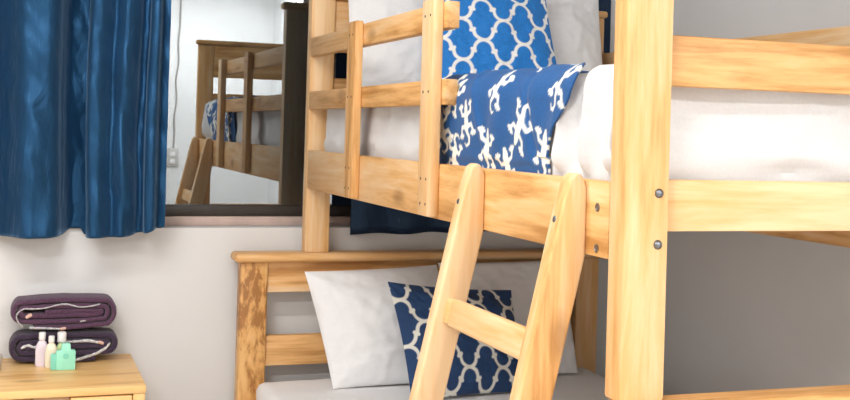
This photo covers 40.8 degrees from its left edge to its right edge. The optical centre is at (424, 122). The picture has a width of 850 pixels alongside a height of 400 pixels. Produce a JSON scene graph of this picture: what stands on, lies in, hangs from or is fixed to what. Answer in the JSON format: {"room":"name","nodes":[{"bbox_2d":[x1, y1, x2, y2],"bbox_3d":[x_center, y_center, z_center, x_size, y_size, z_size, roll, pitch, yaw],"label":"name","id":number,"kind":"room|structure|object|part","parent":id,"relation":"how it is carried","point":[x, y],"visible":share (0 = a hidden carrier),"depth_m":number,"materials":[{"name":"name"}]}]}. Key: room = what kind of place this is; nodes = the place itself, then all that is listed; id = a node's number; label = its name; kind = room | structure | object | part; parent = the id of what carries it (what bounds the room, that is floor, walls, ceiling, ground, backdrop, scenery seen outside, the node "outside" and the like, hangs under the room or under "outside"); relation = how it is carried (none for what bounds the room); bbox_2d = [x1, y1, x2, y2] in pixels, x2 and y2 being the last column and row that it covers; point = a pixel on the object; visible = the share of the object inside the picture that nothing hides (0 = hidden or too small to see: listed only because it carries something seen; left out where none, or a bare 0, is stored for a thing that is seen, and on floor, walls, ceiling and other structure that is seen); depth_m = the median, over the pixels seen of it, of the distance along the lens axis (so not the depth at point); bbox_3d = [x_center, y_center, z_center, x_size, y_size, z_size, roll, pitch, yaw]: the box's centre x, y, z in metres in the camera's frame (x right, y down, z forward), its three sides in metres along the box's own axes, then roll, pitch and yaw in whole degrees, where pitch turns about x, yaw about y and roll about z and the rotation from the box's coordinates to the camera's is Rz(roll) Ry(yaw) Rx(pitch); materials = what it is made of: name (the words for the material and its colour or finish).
{"room":"dormitory","nodes":[
{"label":"dormitory","id":0,"kind":"room"},
{"bbox_2d":[0,0,615,399],"bbox_3d":[-1.302,-0.011,3.498,4.360,2.600,0.200,2,0,-20],"label":"wall","id":1,"kind":"structure","parent":0,"point":[173,289],"depth_m":3.59,"materials":[{"name":"paint"}]},
{"bbox_2d":[165,204,350,225],"bbox_3d":[-0.733,-0.306,3.700,2.850,1.275,0.053,2,0,-20],"label":"window sill","id":2,"kind":"structure","parent":1,"relation":"in","point":[175,214],"depth_m":3.73,"materials":[{"name":"paint"}]},
{"bbox_3d":[-0.735,-0.321,3.706,2.850,1.245,0.040,2,0,-20],"label":"frame","id":3,"kind":"part","parent":2,"relation":"part of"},
{"bbox_3d":[-0.750,0.316,3.691,2.850,0.030,0.043,2,0,-20],"label":"sill","id":4,"kind":"part","parent":2,"relation":"part of","materials":[{"name":"paint"}]},
{"bbox_3d":[-0.608,-0.991,3.604,2.920,0.022,0.066,2,0,-20],"label":"curtain rod","id":5,"kind":"object","parent":1,"relation":"attached to","visible":0},
{"bbox_2d":[0,0,170,238],"bbox_3d":[-1.337,-0.333,3.290,1.186,1.323,0.145,2,0,-20],"label":"curtain","id":6,"kind":"object","parent":5,"relation":"hanging from","point":[84,84],"visible":1,"depth_m":3.38,"materials":[{"name":"blue fabric"}]},
{"bbox_2d":[350,0,610,234],"bbox_3d":[0.217,-0.280,3.914,0.940,1.328,0.020,2,0,-20],"label":"curtain","id":7,"kind":"object","parent":5,"relation":"hanging from","point":[366,218],"visible":0.05,"depth_m":3.80,"materials":[{"name":"blue fabric"}]},
{"bbox_2d":[663,0,849,394],"bbox_3d":[1.714,0.060,1.393,0.100,2.600,5.800,2,0,-20],"label":"wall","id":8,"kind":"structure","parent":0,"point":[744,311],"depth_m":3.33,"materials":[{"name":"paint"}]},
{"bbox_3d":[-0.371,1.346,0.782,4.360,0.100,6.050,2,0,-20],"label":"floor","id":9,"kind":"structure","parent":0,"visible":0},
{"bbox_2d":[0,354,145,399],"bbox_3d":[-1.111,0.997,3.197,0.587,0.590,0.472,2,0,-20],"label":"nightstand","id":10,"kind":"object","parent":9,"relation":"on","point":[110,376],"visible":1,"depth_m":3.13,"materials":[{"name":"brown wood"}]},
{"bbox_2d":[0,353,2,370],"bbox_3d":[-1.216,0.676,3.212,0.056,0.046,0.056,2,0,-20],"label":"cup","id":11,"kind":"object","parent":10,"relation":"on","point":[1,355],"visible":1,"depth_m":3.21,"materials":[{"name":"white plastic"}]},
{"bbox_2d":[35,332,46,366],"bbox_3d":[-1.104,0.654,3.295,0.036,0.099,0.020,2,0,-20],"label":"toiletry bottle","id":12,"kind":"object","parent":10,"relation":"on","point":[41,345],"visible":0.95,"depth_m":3.29,"materials":[{"name":"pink plastic"}]},
{"bbox_2d":[45,335,56,368],"bbox_3d":[-1.073,0.658,3.281,0.034,0.092,0.020,2,0,-20],"label":"toiletry bottle","id":13,"kind":"object","parent":10,"relation":"on","point":[51,347],"visible":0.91,"depth_m":3.27,"materials":[{"name":"beige plastic"}]},
{"bbox_2d":[50,353,55,369],"bbox_3d":[-1.053,0.681,3.258,0.025,0.046,0.018,2,0,-5],"label":"soap box","id":14,"kind":"object","parent":10,"relation":"on","point":[53,355],"visible":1,"depth_m":3.25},
{"bbox_2d":[57,331,66,349],"bbox_3d":[-1.053,0.656,3.313,0.032,0.098,0.025,2,0,-20],"label":"toiletry bottle","id":15,"kind":"object","parent":10,"relation":"on","point":[61,335],"visible":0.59,"depth_m":3.30,"materials":[{"name":"white plastic"}]},
{"bbox_2d":[9,327,117,361],"bbox_3d":[-1.072,0.659,3.391,0.307,0.091,0.108,2,0,-20],"label":"folded towel","id":16,"kind":"object","parent":10,"relation":"on","point":[87,343],"visible":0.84,"depth_m":3.36,"materials":[{"name":"purple fabric"}]},
{"bbox_2d":[10,293,116,330],"bbox_3d":[-1.070,0.559,3.389,0.298,0.098,0.112,2,0,-20],"label":"folded towel","id":17,"kind":"object","parent":16,"relation":"on","point":[50,311],"visible":1,"depth_m":3.35,"materials":[{"name":"purple fabric"}]},
{"bbox_2d":[56,342,75,369],"bbox_3d":[-1.025,0.667,3.263,0.053,0.076,0.021,2,0,-20],"label":"toiletry bottle","id":18,"kind":"object","parent":10,"relation":"on","point":[65,356],"visible":1,"depth_m":3.25,"materials":[{"name":"green plastic"}]},
{"bbox_3d":[-0.919,0.844,3.201,0.160,0.219,0.298,2,0,-20],"label":"drawer","id":19,"kind":"part","parent":10,"relation":"part of","materials":[{"name":"brown wood"}]},
{"bbox_3d":[-0.787,1.017,3.109,0.032,0.568,0.034,2,0,-20],"label":"leg","id":20,"kind":"part","parent":10,"relation":"part of","materials":[{"name":"brown wood"}]},
{"bbox_2d":[231,0,849,399],"bbox_3d":[0.305,0.463,2.825,1.372,1.735,2.105,2,0,-20],"label":"bunk bed","id":21,"kind":"object","parent":9,"relation":"on","point":[625,220],"visible":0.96,"depth_m":1.90,"materials":[{"name":"brown wood"}]},
{"bbox_3d":[-0.552,0.874,3.587,0.086,0.876,0.055,2,0,-20],"label":"bed post","id":22,"kind":"part","parent":21,"relation":"part of","materials":[{"name":"brown wood"}]},
{"bbox_3d":[-0.340,0.010,3.657,0.079,0.806,0.048,2,0,-20],"label":"post","id":23,"kind":"part","parent":21,"relation":"part of","materials":[{"name":"brown wood"}]},
{"bbox_3d":[0.117,-0.090,3.822,0.887,0.080,0.028,2,0,-20],"label":"head rail","id":24,"kind":"part","parent":21,"relation":"part of","materials":[{"name":"brown wood"}]},
{"bbox_3d":[0.123,-0.295,3.824,0.887,0.166,0.028,2,0,-20],"label":"head rail","id":25,"kind":"part","parent":21,"relation":"part of","materials":[{"name":"brown wood"}]},
{"bbox_3d":[-0.148,-0.068,3.054,0.030,0.056,1.215,2,0,-20],"label":"guard rail","id":26,"kind":"part","parent":21,"relation":"part of","materials":[{"name":"brown wood"}]},
{"bbox_3d":[-0.143,-0.236,3.056,0.030,0.059,1.215,2,0,-20],"label":"guard rail","id":27,"kind":"part","parent":21,"relation":"part of","materials":[{"name":"brown wood"}]},
{"bbox_3d":[0.007,0.502,3.786,1.079,0.097,0.028,2,0,-20],"label":"headboard rail","id":28,"kind":"part","parent":21,"relation":"part of","materials":[{"name":"brown wood"}]},
{"bbox_3d":[0.000,0.734,3.784,1.079,0.095,0.028,2,0,-20],"label":"headboard rail","id":29,"kind":"part","parent":21,"relation":"part of","materials":[{"name":"brown wood"}]},
{"bbox_2d":[256,367,609,399],"bbox_3d":[0.332,0.930,2.853,1.159,0.226,1.922,2,0,-20],"label":"mattress","id":30,"kind":"object","parent":21,"relation":"on","point":[585,384],"visible":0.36,"depth_m":3.48,"materials":[{"name":"white fabric"}]},
{"bbox_2d":[305,265,437,388],"bbox_3d":[-0.124,0.635,3.591,0.506,0.358,0.175,2,0,-18],"label":"pillow","id":31,"kind":"object","parent":30,"relation":"on","point":[355,310],"visible":0.65,"depth_m":3.52,"materials":[{"name":"white fabric"}]},
{"bbox_2d":[388,282,517,396],"bbox_3d":[0.113,0.654,3.470,0.435,0.328,0.186,2,0,-20],"label":"cushion","id":32,"kind":"object","parent":30,"relation":"on","point":[477,367],"visible":0.49,"depth_m":3.43,"materials":[{"name":"blue fabric"}]},
{"bbox_2d":[438,261,577,372],"bbox_3d":[0.274,0.640,3.745,0.469,0.366,0.172,2,0,-20],"label":"pillow","id":33,"kind":"object","parent":30,"relation":"on","point":[520,278],"visible":0.29,"depth_m":3.74,"materials":[{"name":"white fabric"}]},
{"bbox_3d":[-0.030,0.151,2.706,0.030,0.121,1.952,2,0,-20],"label":"rail","id":34,"kind":"part","parent":21,"relation":"part of","materials":[{"name":"brown wood"}]},
{"bbox_3d":[0.544,0.908,3.980,0.086,0.876,0.055,2,0,-20],"label":"bed post","id":35,"kind":"part","parent":21,"relation":"part of","materials":[{"name":"brown wood"}]},
{"bbox_2d":[324,64,849,181],"bbox_3d":[0.446,0.038,2.869,0.991,0.259,1.930,2,0,-20],"label":"mattress","id":36,"kind":"object","parent":21,"relation":"on","point":[716,134],"visible":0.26,"depth_m":1.91,"materials":[{"name":"white fabric"}]},
{"bbox_2d":[348,0,425,86],"bbox_3d":[-0.015,-0.283,3.615,0.475,0.380,0.161,2,0,-20],"label":"pillow","id":37,"kind":"object","parent":36,"relation":"on","point":[399,61],"visible":0.27,"depth_m":3.53,"materials":[{"name":"white fabric"}]},
{"bbox_2d":[442,0,556,78],"bbox_3d":[0.210,-0.280,3.517,0.437,0.375,0.154,2,0,-22],"label":"cushion","id":38,"kind":"object","parent":36,"relation":"on","point":[492,35],"visible":0.55,"depth_m":3.46,"materials":[{"name":"blue fabric"}]},
{"bbox_2d":[439,62,589,174],"bbox_3d":[0.592,0.023,2.467,0.995,0.246,0.727,2,0,-20],"label":"throw","id":39,"kind":"object","parent":36,"relation":"on","point":[504,119],"visible":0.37,"depth_m":2.23,"materials":[{"name":"blue fabric"}]},
{"bbox_2d":[546,0,601,70],"bbox_3d":[0.402,-0.256,3.761,0.414,0.352,0.161,2,0,-20],"label":"pillow","id":40,"kind":"object","parent":36,"relation":"on","point":[574,24],"visible":0.37,"depth_m":3.75,"materials":[{"name":"white fabric"}]},
{"bbox_3d":[0.569,0.039,3.983,0.079,0.806,0.048,2,0,-20],"label":"post","id":41,"kind":"part","parent":21,"relation":"part of","materials":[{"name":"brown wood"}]},
{"bbox_3d":[0.335,0.020,1.774,0.079,0.816,0.048,2,0,-20],"label":"post","id":42,"kind":"part","parent":21,"relation":"part of","materials":[{"name":"brown wood"}]},
{"bbox_3d":[0.937,-0.205,3.051,0.030,0.059,1.952,2,0,-20],"label":"guard rail","id":43,"kind":"part","parent":21,"relation":"part of","materials":[{"name":"brown wood"}]},
{"bbox_3d":[0.783,0.143,1.946,0.887,0.081,0.028,2,0,-20],"label":"foot rail","id":44,"kind":"part","parent":21,"relation":"part of","materials":[{"name":"brown wood"}]},
{"bbox_3d":[0.789,-0.084,1.947,0.887,0.080,0.028,2,0,-20],"label":"foot rail","id":45,"kind":"part","parent":21,"relation":"part of","materials":[{"name":"brown wood"}]},
{"bbox_3d":[0.924,0.211,3.048,0.030,0.179,1.952,2,0,-20],"label":"rail","id":46,"kind":"part","parent":21,"relation":"part of","materials":[{"name":"brown wood"}]}
]}

